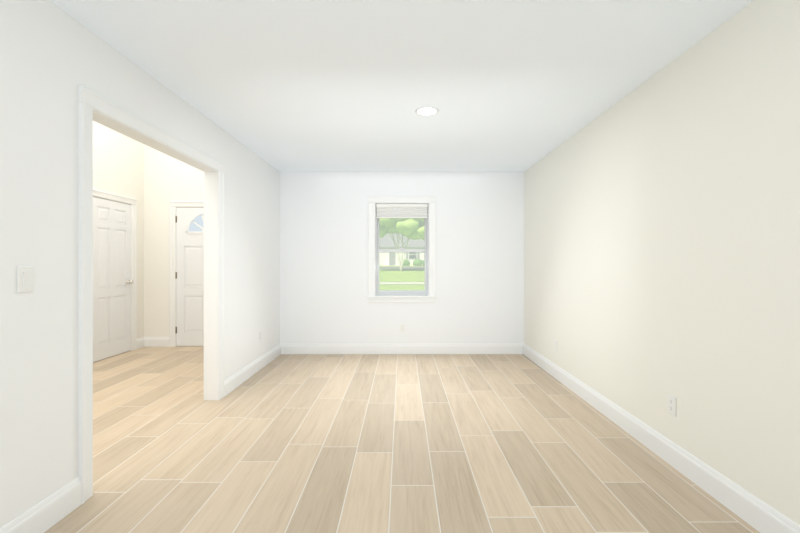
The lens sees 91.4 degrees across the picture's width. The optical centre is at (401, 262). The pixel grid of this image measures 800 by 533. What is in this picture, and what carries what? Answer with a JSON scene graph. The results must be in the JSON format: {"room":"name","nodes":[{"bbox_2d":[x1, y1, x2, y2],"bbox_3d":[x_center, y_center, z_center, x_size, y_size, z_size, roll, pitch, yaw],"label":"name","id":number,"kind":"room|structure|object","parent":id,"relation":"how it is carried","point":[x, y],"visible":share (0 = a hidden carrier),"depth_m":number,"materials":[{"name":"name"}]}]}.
{"room":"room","nodes":[
{"label":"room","id":0,"kind":"room"},
{"bbox_2d":[93,121,143,338],"bbox_3d":[-4.185,-0.930,2.200,0.830,4.300,7.240,0,0,0],"label":"wall","id":1,"kind":"structure","parent":0,"point":[118,163],"depth_m":5.32,"materials":[{"name":"white paint"}]},
{"bbox_2d":[93,197,133,361],"bbox_3d":[-3.753,0.202,5.071,0.104,2.020,0.712,0,0,0],"label":"closet door","id":2,"kind":"structure","parent":1,"relation":"in","point":[112,281],"depth_m":5.06,"materials":[{"name":"white paint"}]},
{"bbox_2d":[93,189,136,350],"bbox_3d":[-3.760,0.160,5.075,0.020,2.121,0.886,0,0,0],"label":"door frame","id":3,"kind":"structure","parent":1,"relation":"attached to","point":[110,196],"depth_m":5.46,"materials":[{"name":"white paint"}]},
{"bbox_2d":[0,0,279,527],"bbox_3d":[-1.695,-0.930,2.200,0.120,4.300,7.240,0,0,0],"label":"wall","id":4,"kind":"structure","parent":0,"point":[53,56],"depth_m":1.85,"materials":[{"name":"white paint"}]},
{"bbox_2d":[17,266,32,292],"bbox_3d":[-1.629,0.070,1.690,0.011,0.115,0.070,0,0,0],"label":"light switch","id":5,"kind":"object","parent":4,"relation":"attached to","point":[24,278],"visible":1,"depth_m":1.68,"materials":[{"name":"white plastic"}]},
{"bbox_2d":[0,477,81,532],"bbox_3d":[-1.627,1.150,0.351,0.015,0.140,3.242,0,0,0],"label":"baseboard","id":6,"kind":"structure","parent":4,"relation":"attached to","point":[50,511],"depth_m":1.79,"materials":[{"name":"white paint"}]},
{"bbox_2d":[79,85,224,503],"bbox_3d":[-1.697,0.161,2.763,0.163,2.118,1.581,0,0,0],"label":"door frame","id":7,"kind":"structure","parent":4,"relation":"attached to","point":[89,101],"depth_m":2.32,"materials":[{"name":"white paint"}]},
{"bbox_2d":[224,344,279,396],"bbox_3d":[-1.627,1.150,4.382,0.015,0.140,1.657,0,0,0],"label":"baseboard","id":8,"kind":"structure","parent":4,"relation":"attached to","point":[245,373],"depth_m":4.14,"materials":[{"name":"white paint"}]},
{"bbox_2d":[144,144,203,336],"bbox_3d":[-2.822,-0.930,5.760,2.135,4.300,0.120,0,0,0],"label":"wall","id":9,"kind":"structure","parent":0,"point":[167,178],"depth_m":5.70,"materials":[{"name":"white paint"}]},
{"bbox_2d":[141,337,168,347],"bbox_3d":[-3.580,1.150,5.680,0.379,0.140,0.040,0,0,0],"label":"baseboard","id":10,"kind":"structure","parent":9,"relation":"attached to","point":[152,342],"depth_m":5.68,"materials":[{"name":"white paint"}]},
{"bbox_2d":[169,201,203,346],"bbox_3d":[-2.845,0.160,5.690,1.092,2.121,0.020,0,0,0],"label":"door frame","id":11,"kind":"structure","parent":9,"relation":"attached to","point":[172,271],"depth_m":5.69,"materials":[{"name":"white paint"}]},
{"bbox_2d":[175,208,203,345],"bbox_3d":[-2.849,0.201,5.688,0.918,2.022,0.113,0,0,0],"label":"front door","id":12,"kind":"structure","parent":9,"relation":"in","point":[189,277],"depth_m":5.70,"materials":[{"name":"white paint"}]},
{"bbox_2d":[44,346,759,532],"bbox_3d":[-1.423,1.270,2.200,6.355,0.100,7.240,0,0,0],"label":"floor","id":13,"kind":"structure","parent":0,"point":[401,443],"depth_m":2.47,"materials":[{"name":"brown wood"}]},
{"bbox_2d":[280,172,523,343],"bbox_3d":[0.000,-0.060,5.305,3.510,2.560,0.150,0,0,0],"label":"wall","id":14,"kind":"structure","parent":0,"point":[324,257],"depth_m":5.23,"materials":[{"name":"white paint"}]},
{"bbox_2d":[376,207,427,294],"bbox_3d":[0.000,-0.179,5.331,0.708,1.239,0.088,0,0,0],"label":"window unit","id":15,"kind":"structure","parent":14,"relation":"in","point":[404,291],"depth_m":5.35,"materials":[{"name":"white plastic"}]},
{"bbox_2d":[376,204,427,217],"bbox_3d":[0.000,-0.701,5.262,0.694,0.191,0.040,0,0,0],"label":"window blind","id":16,"kind":"object","parent":15,"relation":"attached to","point":[401,210],"visible":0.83,"depth_m":5.25,"materials":[{"name":"white fabric"}]},
{"bbox_2d":[367,295,436,302],"bbox_3d":[0.000,0.487,5.239,0.944,0.094,0.102,0,0,0],"label":"window stool","id":17,"kind":"structure","parent":14,"relation":"attached to","point":[401,299],"depth_m":5.21,"materials":[{"name":"white paint"}]},
{"bbox_2d":[368,196,435,295],"bbox_3d":[0.000,-0.230,5.220,0.910,1.340,0.020,0,0,0],"label":"window frame","id":18,"kind":"structure","parent":14,"relation":"in","point":[373,200],"depth_m":5.22,"materials":[{"name":"white paint"}]},
{"bbox_2d":[280,344,523,354],"bbox_3d":[-0.015,1.150,5.222,3.240,0.140,0.015,0,0,0],"label":"baseboard","id":19,"kind":"structure","parent":14,"relation":"attached to","point":[284,348],"depth_m":5.21,"materials":[{"name":"white paint"}]},
{"bbox_2d":[400,324,405,331],"bbox_3d":[0.013,0.870,5.226,0.070,0.115,0.008,0,0,0],"label":"electrical outlet","id":20,"kind":"object","parent":14,"relation":"attached to","point":[402,327],"visible":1,"depth_m":5.22,"materials":[{"name":"white plastic"}]},
{"bbox_2d":[50,0,753,171],"bbox_3d":[0.000,-1.320,1.980,3.510,0.200,6.800,0,0,0],"label":"ceiling","id":21,"kind":"structure","parent":0,"point":[354,85],"depth_m":2.42,"materials":[{"name":"white paint"}]},
{"bbox_2d":[415,106,438,115],"bbox_3d":[0.200,-1.216,3.130,0.194,0.009,0.194,0,0,0],"label":"recessed light","id":22,"kind":"object","parent":21,"relation":"in","point":[426,111],"visible":1,"depth_m":3.12,"materials":[{"name":"white plastic"}]},
{"bbox_2d":[524,0,799,525],"bbox_3d":[1.695,-0.060,1.980,0.120,2.560,6.800,0,0,0],"label":"wall","id":23,"kind":"structure","parent":0,"point":[661,234],"depth_m":2.17,"materials":[{"name":"beige paint"}]},
{"bbox_2d":[524,344,799,532],"bbox_3d":[1.627,1.150,1.965,0.015,0.140,6.530,0,0,0],"label":"baseboard","id":24,"kind":"structure","parent":23,"relation":"attached to","point":[758,514],"depth_m":2.23,"materials":[{"name":"white paint"}]},
{"bbox_2d":[668,394,675,416],"bbox_3d":[1.631,0.860,2.360,0.008,0.115,0.070,0,0,0],"label":"electrical outlet","id":25,"kind":"object","parent":23,"relation":"attached to","point":[671,405],"visible":1,"depth_m":2.35,"materials":[{"name":"white plastic"}]},
{"label":"outside","id":26,"kind":"structure","parent":0,"visible":0},
{"bbox_2d":[379,266,424,289],"bbox_3d":[0.000,-0.131,50.000,180.000,3.702,180.000,0,0,0],"label":"lawn","id":27,"kind":"structure","parent":26,"point":[402,276],"depth_m":28.89,"materials":[{"name":"green plant"}]},
{"bbox_2d":[379,282,424,283],"bbox_3d":[0.000,1.208,23.300,180.000,0.038,1.400,0,0,0],"label":"sidewalk","id":28,"kind":"structure","parent":27,"relation":"on","point":[404,282],"depth_m":23.09,"materials":[{"name":"concrete"}]},
{"bbox_2d":[379,267,424,268],"bbox_3d":[0.000,0.563,46.750,180.000,0.179,6.500,0,0,0],"label":"street","id":29,"kind":"structure","parent":27,"relation":"on","point":[403,267],"depth_m":47.35,"materials":[{"name":"grey asphalt"}]},
{"bbox_2d":[379,234,424,265],"bbox_3d":[-2.000,-2.294,58.650,17.000,5.700,9.700,0,0,0],"label":"house","id":30,"kind":"structure","parent":27,"relation":"on","point":[393,247],"depth_m":55.00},
{"bbox_2d":[380,218,423,269],"bbox_3d":[-0.143,-2.656,37.982,7.384,7.188,4.814,0,0,0],"label":"tree","id":31,"kind":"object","parent":27,"relation":"on","point":[399,226],"depth_m":36.78,"materials":[{"name":"green plant"}]},
{"bbox_2d":[403,259,424,265],"bbox_3d":[-1.725,-0.008,54.213,20.258,1.194,1.200,0,0,0],"label":"bushes","id":32,"kind":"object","parent":27,"relation":"on","point":[417,262],"depth_m":53.87,"materials":[{"name":"green plant"}]}
]}

